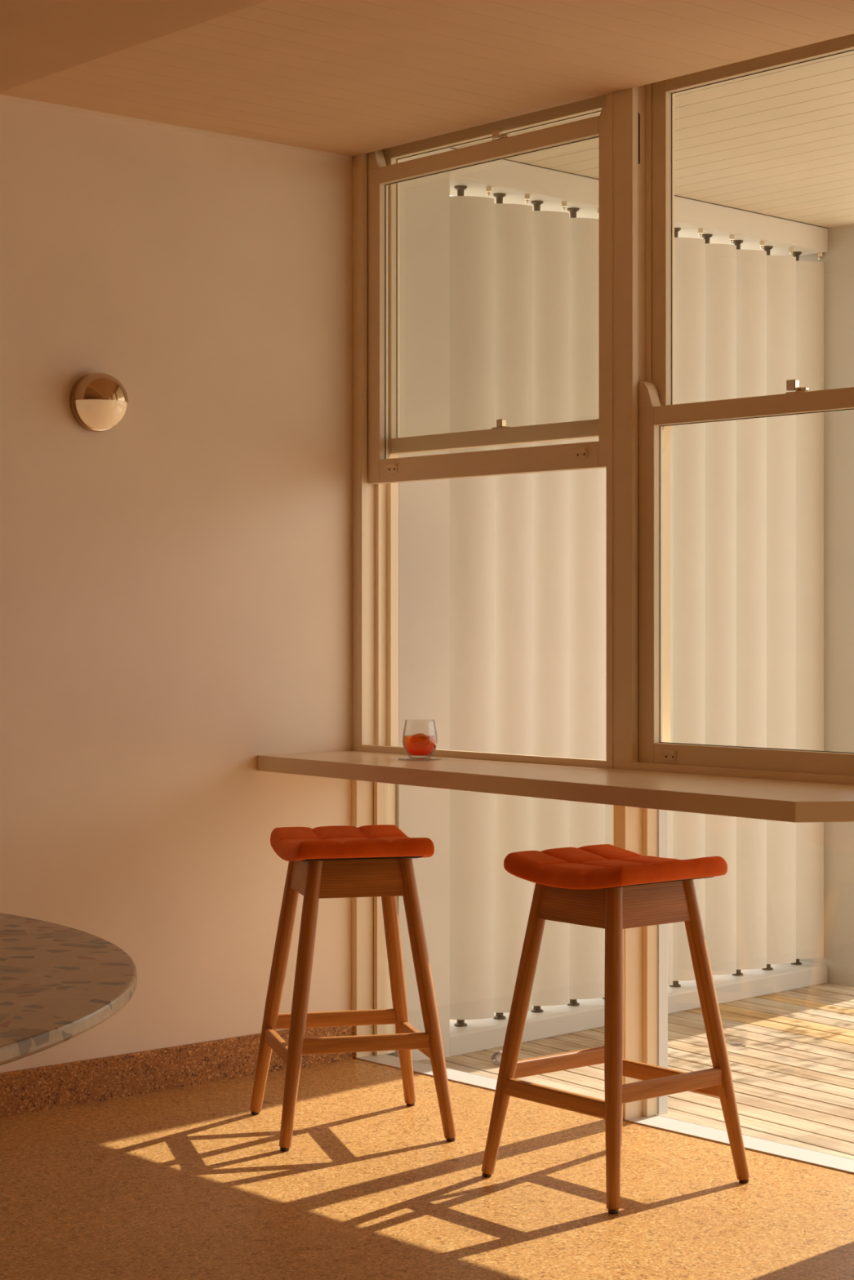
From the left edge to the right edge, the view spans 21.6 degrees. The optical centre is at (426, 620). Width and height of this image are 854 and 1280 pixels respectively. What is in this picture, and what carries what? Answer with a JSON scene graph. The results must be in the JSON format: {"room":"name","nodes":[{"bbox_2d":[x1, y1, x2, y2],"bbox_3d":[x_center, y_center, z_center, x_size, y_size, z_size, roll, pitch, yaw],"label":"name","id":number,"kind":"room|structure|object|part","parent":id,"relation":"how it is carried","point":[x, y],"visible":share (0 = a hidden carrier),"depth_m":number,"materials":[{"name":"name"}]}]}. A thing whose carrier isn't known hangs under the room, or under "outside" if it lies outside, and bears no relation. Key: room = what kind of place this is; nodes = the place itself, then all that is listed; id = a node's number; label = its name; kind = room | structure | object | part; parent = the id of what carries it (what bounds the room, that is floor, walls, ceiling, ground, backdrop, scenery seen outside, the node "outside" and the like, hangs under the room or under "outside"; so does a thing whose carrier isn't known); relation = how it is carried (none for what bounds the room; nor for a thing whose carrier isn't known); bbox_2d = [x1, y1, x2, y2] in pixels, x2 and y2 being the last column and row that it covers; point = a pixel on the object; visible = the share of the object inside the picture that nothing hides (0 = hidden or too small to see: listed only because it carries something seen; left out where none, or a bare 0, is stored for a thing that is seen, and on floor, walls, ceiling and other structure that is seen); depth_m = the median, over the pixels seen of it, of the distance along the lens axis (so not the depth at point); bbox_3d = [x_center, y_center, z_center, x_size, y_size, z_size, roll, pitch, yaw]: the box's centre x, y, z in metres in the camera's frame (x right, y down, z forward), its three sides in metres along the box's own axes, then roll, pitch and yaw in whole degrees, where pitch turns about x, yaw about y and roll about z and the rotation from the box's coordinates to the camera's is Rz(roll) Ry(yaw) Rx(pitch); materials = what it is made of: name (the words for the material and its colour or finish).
{"room":"cafe","nodes":[
{"label":"cafe","id":0,"kind":"room"},
{"bbox_2d":[0,0,266,92],"bbox_3d":[-0.392,-1.330,1.225,4.525,0.120,8.000,0,0,-41],"label":"ceiling","id":1,"kind":"structure","parent":0,"point":[39,38],"depth_m":4.78,"materials":[{"name":"beige paint"}]},
{"bbox_2d":[0,99,386,1072],"bbox_3d":[-2.493,-0.105,4.838,6.142,3.070,0.200,0,0,-41],"label":"wall","id":2,"kind":"structure","parent":0,"point":[176,576],"depth_m":6.27,"materials":[{"name":"beige paint"}]},
{"bbox_2d":[70,372,128,431],"bbox_3d":[-0.875,-0.595,6.063,0.160,0.160,0.098,0,0,-41],"label":"wall light","id":3,"kind":"object","parent":2,"relation":"attached to","point":[99,401],"visible":1,"depth_m":6.03,"materials":[{"name":"gold metal"}]},
{"bbox_3d":[-0.867,-0.635,6.053,0.160,0.080,0.074,0,0,-41],"label":"lamp shade","id":4,"kind":"part","parent":3,"relation":"part of","materials":[{"name":"gold metal"}]},
{"bbox_3d":[-0.868,-0.557,6.055,0.151,0.076,0.071,0,0,-41],"label":"lamp shade","id":5,"kind":"part","parent":3,"relation":"part of","materials":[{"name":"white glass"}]},
{"bbox_2d":[0,93,352,160],"bbox_3d":[-2.478,-1.384,4.714,6.000,0.012,0.006,0,0,-41],"label":"trim","id":6,"kind":"structure","parent":2,"relation":"attached to","point":[5,97],"depth_m":6.26,"materials":[{"name":"beige paint"}]},
{"bbox_2d":[0,1026,354,1117],"bbox_3d":[-2.475,1.252,4.711,6.000,0.115,0.014,0,0,-41],"label":"baseboard","id":7,"kind":"structure","parent":2,"relation":"attached to","point":[27,1091],"depth_m":6.19,"materials":[{"name":"brown stone"}]},
{"bbox_2d":[386,147,449,1060],"bbox_3d":[-0.191,0.081,7.002,0.174,3.059,0.590,0,0,-41],"label":"wall","id":8,"kind":"structure","parent":0,"point":[424,506],"depth_m":6.80,"materials":[{"name":"paint"}]},
{"bbox_2d":[0,1058,853,1279],"bbox_3d":[0.162,1.370,1.712,6.000,0.120,8.000,0,0,-41],"label":"floor","id":9,"kind":"structure","parent":0,"point":[186,1183],"depth_m":5.09,"materials":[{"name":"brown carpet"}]},
{"bbox_2d":[0,912,137,1065],"bbox_3d":[-1.633,0.930,3.368,2.372,0.760,2.372,0,0,-41],"label":"round table","id":10,"kind":"object","parent":9,"relation":"on","point":[59,983],"visible":1,"depth_m":3.38,"materials":[{"name":"stone"}]},
{"bbox_2d":[249,824,456,1151],"bbox_3d":[-0.198,0.929,5.782,0.452,0.765,0.452,0,0,-14],"label":"bar stool","id":11,"kind":"object","parent":9,"relation":"on","point":[344,861],"visible":1,"depth_m":5.66,"materials":[{"name":"brown wood"}]},
{"bbox_3d":[-0.397,0.954,5.901,0.041,0.710,0.041,13,7,30],"label":"leg","id":12,"kind":"part","parent":11,"relation":"part of","materials":[{"name":"brown wood"}]},
{"bbox_3d":[-0.317,0.954,5.583,0.041,0.710,0.041,0,-11,31],"label":"leg","id":13,"kind":"part","parent":11,"relation":"part of","materials":[{"name":"brown wood"}]},
{"bbox_2d":[270,824,434,861],"bbox_3d":[-0.198,0.580,5.782,0.364,0.066,0.416,0,0,-14],"label":"seat cushion","id":14,"kind":"object","parent":11,"relation":"on","point":[380,842],"depth_m":5.63,"materials":[{"name":"orange fabric"}]},
{"bbox_3d":[-0.198,0.604,5.782,0.300,0.021,0.350,0,0,-14],"label":"seat","id":15,"kind":"part","parent":11,"relation":"part of","materials":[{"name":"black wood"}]},
{"bbox_3d":[-0.080,0.954,5.981,0.041,0.710,0.041,0,11,31],"label":"leg","id":16,"kind":"part","parent":11,"relation":"part of","materials":[{"name":"brown wood"}]},
{"bbox_3d":[0.001,0.954,5.664,0.041,0.710,0.041,-13,-7,30],"label":"leg","id":17,"kind":"part","parent":11,"relation":"part of","materials":[{"name":"brown wood"}]},
{"bbox_2d":[480,844,749,1213],"bbox_3d":[0.440,0.929,5.241,0.452,0.765,0.452,0,0,-40],"label":"bar stool","id":18,"kind":"object","parent":9,"relation":"on","point":[611,888],"visible":1,"depth_m":5.18,"materials":[{"name":"brown wood"}]},
{"bbox_3d":[0.210,0.954,5.263,0.041,0.710,0.041,11,1,5],"label":"leg","id":19,"kind":"part","parent":18,"relation":"part of","materials":[{"name":"brown wood"}]},
{"bbox_3d":[0.418,0.954,5.011,0.041,0.710,0.041,0,-11,5],"label":"leg","id":20,"kind":"part","parent":18,"relation":"part of","materials":[{"name":"brown wood"}]},
{"bbox_2d":[503,844,727,889],"bbox_3d":[0.440,0.580,5.241,0.364,0.066,0.416,0,0,-40],"label":"seat cushion","id":21,"kind":"object","parent":18,"relation":"on","point":[602,866],"depth_m":5.16,"materials":[{"name":"orange fabric"}]},
{"bbox_3d":[0.462,0.954,5.471,0.041,0.710,0.041,0,11,5],"label":"leg","id":22,"kind":"part","parent":18,"relation":"part of","materials":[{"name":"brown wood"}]},
{"bbox_3d":[0.440,0.604,5.241,0.300,0.021,0.350,0,0,-40],"label":"seat","id":23,"kind":"part","parent":18,"relation":"part of","materials":[{"name":"black wood"}]},
{"bbox_3d":[0.670,0.954,5.219,0.041,0.710,0.041,-11,-1,5],"label":"leg","id":24,"kind":"part","parent":18,"relation":"part of","materials":[{"name":"brown wood"}]},
{"bbox_2d":[0,0,853,156],"bbox_3d":[0.162,-1.500,1.712,6.000,0.220,8.000,0,0,-41],"label":"ceiling","id":25,"kind":"structure","parent":0,"point":[348,77],"depth_m":5.53,"materials":[{"name":"beige paint"}]},
{"bbox_2d":[415,982,853,1159],"bbox_3d":[3.631,1.353,4.844,4.031,0.035,10.399,0,0,-36],"label":"deck","id":26,"kind":"object","parent":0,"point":[793,1074],"visible":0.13,"depth_m":6.72,"materials":[{"name":"brown wood"}]},
{"bbox_2d":[449,147,827,1057],"bbox_3d":[0.701,-0.057,7.618,1.996,2.784,0.216,0,0,-45],"label":"screen","id":27,"kind":"object","parent":26,"relation":"on","point":[528,551],"visible":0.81,"depth_m":7.36,"materials":[{"name":"white fabric"}]},
{"bbox_3d":[0.105,-0.040,6.990,0.210,2.568,0.047,0,0,2],"label":"louvre blade","id":28,"kind":"part","parent":27,"relation":"part of","materials":[{"name":"metal"}]},
{"bbox_3d":[0.194,-1.346,7.005,0.016,0.028,0.018,0,0,2],"label":"link knob","id":29,"kind":"part","parent":27,"relation":"part of","materials":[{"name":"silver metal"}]},
{"bbox_3d":[0.231,-0.040,7.115,0.210,2.568,0.047,0,0,2],"label":"louvre blade","id":30,"kind":"part","parent":27,"relation":"part of","materials":[{"name":"metal"}]},
{"bbox_3d":[0.319,-1.346,7.130,0.016,0.028,0.018,0,0,2],"label":"link knob","id":31,"kind":"part","parent":27,"relation":"part of","materials":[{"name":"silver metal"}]},
{"bbox_3d":[0.356,-0.040,7.240,0.210,2.568,0.047,0,0,2],"label":"louvre blade","id":32,"kind":"part","parent":27,"relation":"part of","materials":[{"name":"metal"}]},
{"bbox_3d":[0.445,-1.346,7.255,0.016,0.028,0.018,0,0,2],"label":"link knob","id":33,"kind":"part","parent":27,"relation":"part of","materials":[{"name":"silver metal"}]},
{"bbox_3d":[0.482,-0.040,7.365,0.210,2.568,0.047,0,0,2],"label":"louvre blade","id":34,"kind":"part","parent":27,"relation":"part of","materials":[{"name":"metal"}]},
{"bbox_3d":[0.608,-0.040,7.491,0.210,2.568,0.047,0,0,2],"label":"louvre blade","id":35,"kind":"part","parent":27,"relation":"part of","materials":[{"name":"metal"}]},
{"bbox_3d":[0.718,1.301,7.597,1.989,0.068,0.160,0,0,-45],"label":"rail","id":36,"kind":"part","parent":27,"relation":"part of","materials":[{"name":"white metal"}]},
{"bbox_3d":[0.734,-0.040,7.616,0.210,2.568,0.047,0,0,2],"label":"louvre blade","id":37,"kind":"part","parent":27,"relation":"part of","materials":[{"name":"metal"}]},
{"bbox_3d":[0.860,-0.040,7.741,0.210,2.568,0.047,0,0,2],"label":"louvre blade","id":38,"kind":"part","parent":27,"relation":"part of","materials":[{"name":"metal"}]},
{"bbox_3d":[0.948,-1.346,7.756,0.016,0.028,0.018,0,0,2],"label":"link knob","id":39,"kind":"part","parent":27,"relation":"part of","materials":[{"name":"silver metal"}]},
{"bbox_3d":[0.985,-0.040,7.867,0.210,2.568,0.047,0,0,2],"label":"louvre blade","id":40,"kind":"part","parent":27,"relation":"part of","materials":[{"name":"metal"}]},
{"bbox_3d":[1.074,-1.346,7.882,0.016,0.028,0.018,0,0,2],"label":"link knob","id":41,"kind":"part","parent":27,"relation":"part of","materials":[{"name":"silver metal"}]},
{"bbox_3d":[1.111,-0.040,7.992,0.210,2.568,0.047,0,0,2],"label":"louvre blade","id":42,"kind":"part","parent":27,"relation":"part of","materials":[{"name":"metal"}]},
{"bbox_3d":[1.200,-1.346,8.007,0.016,0.028,0.018,0,0,2],"label":"link knob","id":43,"kind":"part","parent":27,"relation":"part of","materials":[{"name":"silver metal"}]},
{"bbox_3d":[1.237,-0.040,8.117,0.210,2.568,0.047,0,0,2],"label":"louvre blade","id":44,"kind":"part","parent":27,"relation":"part of","materials":[{"name":"metal"}]},
{"bbox_3d":[1.325,-1.346,8.132,0.016,0.028,0.018,0,0,2],"label":"link knob","id":45,"kind":"part","parent":27,"relation":"part of","materials":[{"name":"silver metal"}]},
{"bbox_3d":[1.363,-0.040,8.242,0.210,2.568,0.047,0,0,2],"label":"louvre blade","id":46,"kind":"part","parent":27,"relation":"part of","materials":[{"name":"metal"}]},
{"bbox_3d":[1.451,-1.346,8.257,0.016,0.028,0.018,0,0,2],"label":"link knob","id":47,"kind":"part","parent":27,"relation":"part of","materials":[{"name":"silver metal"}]},
{"bbox_2d":[728,1041,744,1046],"bbox_3d":[0.977,1.330,7.027,0.054,0.009,0.054,0,0,-41],"label":"board","id":48,"kind":"object","parent":26,"relation":"on","point":[730,1042],"visible":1,"depth_m":7.01,"materials":[{"name":"beige wood"}]},
{"bbox_2d":[451,50,853,227],"bbox_3d":[3.397,-1.544,4.757,2.560,0.191,8.300,0,0,-41],"label":"ceiling","id":49,"kind":"structure","parent":0,"point":[780,142],"depth_m":6.82,"materials":[{"name":"paint"}]},
{"bbox_2d":[799,223,853,986],"bbox_3d":[1.453,0.081,8.295,0.032,3.059,0.380,0,0,-41],"label":"wall pier","id":50,"kind":"object","parent":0,"point":[838,260],"visible":0.22,"depth_m":8.21,"materials":[{"name":"white paint"}]},
{"bbox_3d":[2.408,-0.105,3.821,0.160,3.070,8.200,0,0,-41],"label":"wall","id":51,"kind":"structure","parent":0,"visible":0},
{"bbox_2d":[351,155,373,1057],"bbox_3d":[-0.166,-0.072,6.733,0.140,2.765,0.027,0,0,-41],"label":"trim","id":52,"kind":"structure","parent":51,"relation":"attached to","point":[362,792],"depth_m":6.69,"materials":[{"name":"beige paint"}]},
{"bbox_2d":[373,782,395,1055],"bbox_3d":[0.217,0.869,6.348,0.074,0.874,1.061,0,0,-41],"label":"window","id":53,"kind":"structure","parent":51,"relation":"in","point":[384,793],"depth_m":6.72,"materials":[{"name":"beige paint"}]},
{"bbox_3d":[0.204,0.869,6.336,0.039,0.874,1.061,0,0,-41],"label":"frame","id":54,"kind":"part","parent":53,"relation":"part of","materials":[{"name":"beige paint"}]},
{"bbox_2d":[356,93,613,768],"bbox_3d":[0.192,-0.532,6.327,0.140,1.845,1.056,0,0,-41],"label":"window","id":55,"kind":"structure","parent":51,"relation":"in","point":[380,173],"depth_m":6.64,"materials":[{"name":"beige paint"}]},
{"bbox_3d":[0.171,-0.878,6.309,0.035,0.938,1.016,0,0,-41],"label":"sash","id":56,"kind":"part","parent":55,"relation":"part of","materials":[{"name":"beige paint"}]},
{"bbox_3d":[0.205,-0.969,6.338,0.035,0.942,1.016,0,0,-41],"label":"sash","id":57,"kind":"part","parent":55,"relation":"part of","materials":[{"name":"beige paint"}]},
{"bbox_2d":[257,750,853,822],"bbox_3d":[0.327,0.411,5.698,0.487,0.045,2.232,0,0,-41],"label":"countertop","id":58,"kind":"structure","parent":51,"relation":"attached to","point":[786,801],"depth_m":5.46,"materials":[{"name":"brown wood"}]},
{"bbox_2d":[397,756,440,760],"bbox_3d":[-0.020,0.386,6.263,0.124,0.004,0.122,0,0,-41],"label":"coaster","id":59,"kind":"object","parent":58,"relation":"on","point":[410,758],"visible":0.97,"depth_m":6.25,"materials":[{"name":"clear glass"}]},
{"bbox_2d":[402,719,437,758],"bbox_3d":[-0.020,0.331,6.263,0.099,0.106,0.099,0,0,-41],"label":"drinking glass","id":60,"kind":"object","parent":59,"relation":"on","point":[407,719],"visible":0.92,"depth_m":6.25,"materials":[{"name":"clear glass"}]},
{"bbox_2d":[403,734,436,755],"bbox_3d":[-0.020,0.350,6.263,0.094,0.054,0.094,0,0,-41],"label":"drink","id":61,"kind":"object","parent":60,"relation":"in","point":[414,745],"visible":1,"depth_m":6.23,"materials":[{"name":"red liquid"}]},
{"bbox_2d":[412,733,426,736],"bbox_3d":[-0.022,0.334,6.266,0.052,0.038,0.052,0,0,-41],"label":"lump","id":62,"kind":"object","parent":61,"relation":"on","point":[418,734],"visible":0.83,"depth_m":6.26,"materials":[{"name":"orange"}]},
{"bbox_2d":[354,1053,853,1173],"bbox_3d":[1.644,1.318,4.647,0.102,0.024,5.550,0,0,-41],"label":"door threshold","id":63,"kind":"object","parent":51,"relation":"attached to","point":[750,1143],"depth_m":5.73,"materials":[{"name":"white paint"}]},
{"bbox_2d":[613,89,642,1119],"bbox_3d":[0.556,-0.072,5.912,0.140,2.765,0.053,0,0,-41],"label":"window post","id":64,"kind":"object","parent":51,"relation":"attached to","point":[627,820],"depth_m":5.87,"materials":[{"name":"beige paint"}]},
{"bbox_2d":[642,808,667,1116],"bbox_3d":[0.948,0.869,5.516,0.074,0.874,1.068,0,0,-41],"label":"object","id":65,"kind":"structure","parent":51,"relation":"in","point":[655,821],"depth_m":5.90,"materials":[{"name":"beige paint"}]},
{"bbox_3d":[0.935,0.869,5.505,0.039,0.874,1.068,0,0,-41],"label":"frame","id":66,"kind":"part","parent":65,"relation":"part of","materials":[{"name":"beige paint"}]},
{"bbox_2d":[626,33,853,785],"bbox_3d":[0.923,-0.532,5.495,0.140,1.845,1.060,0,0,-41],"label":"window","id":67,"kind":"structure","parent":51,"relation":"in","point":[651,411],"depth_m":5.83,"materials":[{"name":"beige paint"}]},
{"bbox_3d":[0.554,-1.265,5.860,0.012,0.134,0.002,0,0,-41],"label":"pulley plate","id":68,"kind":"part","parent":67,"relation":"part of","materials":[{"name":"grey metal"}]},
{"bbox_3d":[0.903,-0.085,5.476,0.035,0.945,1.021,0,0,-41],"label":"sash","id":69,"kind":"part","parent":67,"relation":"part of","materials":[{"name":"beige paint"}]},
{"bbox_3d":[0.937,-0.977,5.506,0.035,0.930,1.021,0,0,-41],"label":"sash","id":70,"kind":"part","parent":67,"relation":"part of","materials":[{"name":"beige paint"}]}
]}

